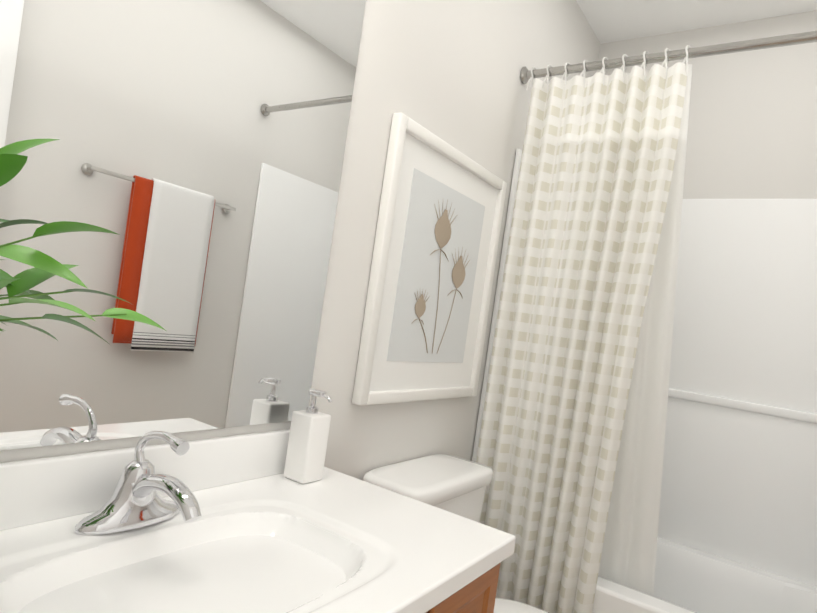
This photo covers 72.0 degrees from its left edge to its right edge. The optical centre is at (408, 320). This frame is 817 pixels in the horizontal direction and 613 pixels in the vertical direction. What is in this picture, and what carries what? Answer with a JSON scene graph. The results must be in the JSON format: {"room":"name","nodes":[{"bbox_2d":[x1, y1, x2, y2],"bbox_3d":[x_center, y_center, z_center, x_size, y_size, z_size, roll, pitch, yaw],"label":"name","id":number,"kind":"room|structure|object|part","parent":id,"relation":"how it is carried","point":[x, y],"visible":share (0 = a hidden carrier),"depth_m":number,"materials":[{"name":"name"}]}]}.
{"room":"bathroom","nodes":[
{"label":"bathroom","id":0,"kind":"room"},
{"bbox_2d":[0,0,600,479],"bbox_3d":[-0.070,-0.150,1.712,0.100,2.810,3.150,8,0,34],"label":"wall","id":1,"kind":"structure","parent":0,"point":[448,70],"depth_m":1.69,"materials":[{"name":"white paint"}]},
{"bbox_2d":[0,0,365,450],"bbox_3d":[-0.470,-0.386,0.981,0.006,1.205,1.060,8,0,34],"label":"mirror","id":2,"kind":"object","parent":1,"relation":"attached to","point":[193,156],"visible":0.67,"depth_m":1.05,"materials":[{"name":"clear glass"}]},
{"bbox_2d":[352,112,506,405],"bbox_3d":[0.108,-0.146,1.852,0.032,0.820,0.710,8,0,34],"label":"picture frame","id":3,"kind":"object","parent":1,"relation":"attached to","point":[441,207],"visible":1,"depth_m":1.78,"materials":[{"name":"white wood"}]},
{"bbox_3d":[0.047,0.048,1.803,0.004,0.111,0.081,8,0,34],"label":"stem","id":4,"kind":"part","parent":3,"relation":"part of","materials":[{"name":"beige paper"}]},
{"bbox_2d":[386,168,485,362],"bbox_3d":[0.107,-0.149,1.853,0.002,0.575,0.470,8,0,34],"label":"art","id":5,"kind":"object","parent":3,"relation":"attached to","point":[443,225],"depth_m":1.82,"materials":[{"name":"white paper"}]},
{"bbox_3d":[0.092,-0.065,1.843,0.001,0.345,0.044,8,0,34],"label":"stem","id":6,"kind":"part","parent":3,"relation":"part of","materials":[{"name":"beige paper"}]},
{"bbox_3d":[0.131,-0.002,1.914,0.001,0.231,0.074,8,0,34],"label":"stem","id":7,"kind":"part","parent":3,"relation":"part of","materials":[{"name":"beige paper"}]},
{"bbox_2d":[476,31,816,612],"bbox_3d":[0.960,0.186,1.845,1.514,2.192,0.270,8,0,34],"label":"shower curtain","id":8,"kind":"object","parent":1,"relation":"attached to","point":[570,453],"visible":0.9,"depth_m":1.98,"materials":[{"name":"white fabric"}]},
{"bbox_3d":[1.072,-0.872,1.781,1.512,0.031,0.031,8,0,34],"label":"rod","id":9,"kind":"part","parent":8,"relation":"part of","materials":[{"name":"silver metal"}]},
{"bbox_2d":[576,0,816,43],"bbox_3d":[0.797,-1.493,1.247,1.720,0.100,3.150,8,0,34],"label":"ceiling","id":10,"kind":"structure","parent":0,"point":[613,20],"depth_m":2.55,"materials":[{"name":"white paint"}]},
{"bbox_2d":[596,10,816,198],"bbox_3d":[1.442,0.059,2.519,1.520,2.810,0.100,8,0,34],"label":"wall","id":11,"kind":"structure","parent":0,"point":[752,127],"depth_m":2.50,"materials":[{"name":"white paint"}]},
{"bbox_3d":[0.388,1.388,1.268,1.720,0.100,3.150,8,0,34],"label":"floor","id":12,"kind":"structure","parent":0,"visible":0},
{"bbox_2d":[0,429,515,612],"bbox_3d":[-0.387,0.709,0.815,0.591,1.032,1.218,8,0,34],"label":"bathroom vanity","id":13,"kind":"object","parent":12,"relation":"on","point":[230,524],"visible":0.94,"depth_m":0.95,"materials":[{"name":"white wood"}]},
{"bbox_2d":[0,139,165,343],"bbox_3d":[-0.517,0.015,0.695,0.291,0.646,0.466,8,0,34],"label":"potted plant","id":14,"kind":"object","parent":13,"relation":"on","point":[12,164],"visible":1,"depth_m":0.73,"materials":[{"name":"plant"}]},
{"bbox_3d":[-0.548,0.099,0.665,0.138,0.271,0.090,8,0,34],"label":"stem","id":15,"kind":"part","parent":14,"relation":"part of","materials":[{"name":"green plant"}]},
{"bbox_3d":[-0.556,0.052,0.700,0.081,0.361,0.128,8,0,34],"label":"stem","id":16,"kind":"part","parent":14,"relation":"part of","materials":[{"name":"green plant"}]},
{"bbox_3d":[-0.541,0.089,0.711,0.100,0.291,0.167,8,0,34],"label":"stem","id":17,"kind":"part","parent":14,"relation":"part of","materials":[{"name":"green plant"}]},
{"bbox_3d":[-0.533,0.105,0.754,0.071,0.261,0.244,8,0,34],"label":"stem","id":18,"kind":"part","parent":14,"relation":"part of","materials":[{"name":"green plant"}]},
{"bbox_2d":[74,430,201,535],"bbox_3d":[-0.410,0.269,0.931,0.207,0.170,0.184,8,0,34],"label":"faucet","id":19,"kind":"object","parent":13,"relation":"on","point":[135,508],"depth_m":0.94,"materials":[{"name":"silver metal"}]},
{"bbox_2d":[284,389,331,483],"bbox_3d":[-0.227,0.269,1.327,0.089,0.214,0.068,8,0,34],"label":"soap dispenser","id":20,"kind":"object","parent":13,"relation":"on","point":[307,444],"visible":1,"depth_m":1.31,"materials":[{"name":"white ceramic"}]},
{"bbox_3d":[0.096,0.568,1.047,0.020,0.180,0.270,8,0,34],"label":"drawer","id":21,"kind":"part","parent":13,"relation":"part of","materials":[{"name":"brown wood"}]},
{"bbox_2d":[363,454,548,612],"bbox_3d":[0.242,0.904,1.620,0.754,0.811,0.506,8,0,34],"label":"toilet","id":22,"kind":"object","parent":12,"relation":"on","point":[453,484],"visible":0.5,"depth_m":1.72,"materials":[{"name":"white ceramic"}]},
{"bbox_3d":[0.077,0.496,1.767,0.219,0.052,0.506,8,0,34],"label":"tank lid","id":23,"kind":"part","parent":22,"relation":"part of","materials":[{"name":"white ceramic"}]},
{"bbox_3d":[0.354,0.889,1.546,0.488,0.028,0.376,8,0,34],"label":"lid","id":24,"kind":"part","parent":22,"relation":"part of","materials":[{"name":"white ceramic"}]},
{"bbox_2d":[472,149,816,612],"bbox_3d":[1.129,0.426,2.142,1.514,2.000,0.813,8,0,34],"label":"tub","id":25,"kind":"object","parent":12,"relation":"on","point":[737,528],"visible":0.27,"depth_m":2.39,"materials":[{"name":"white plastic"}]}
]}

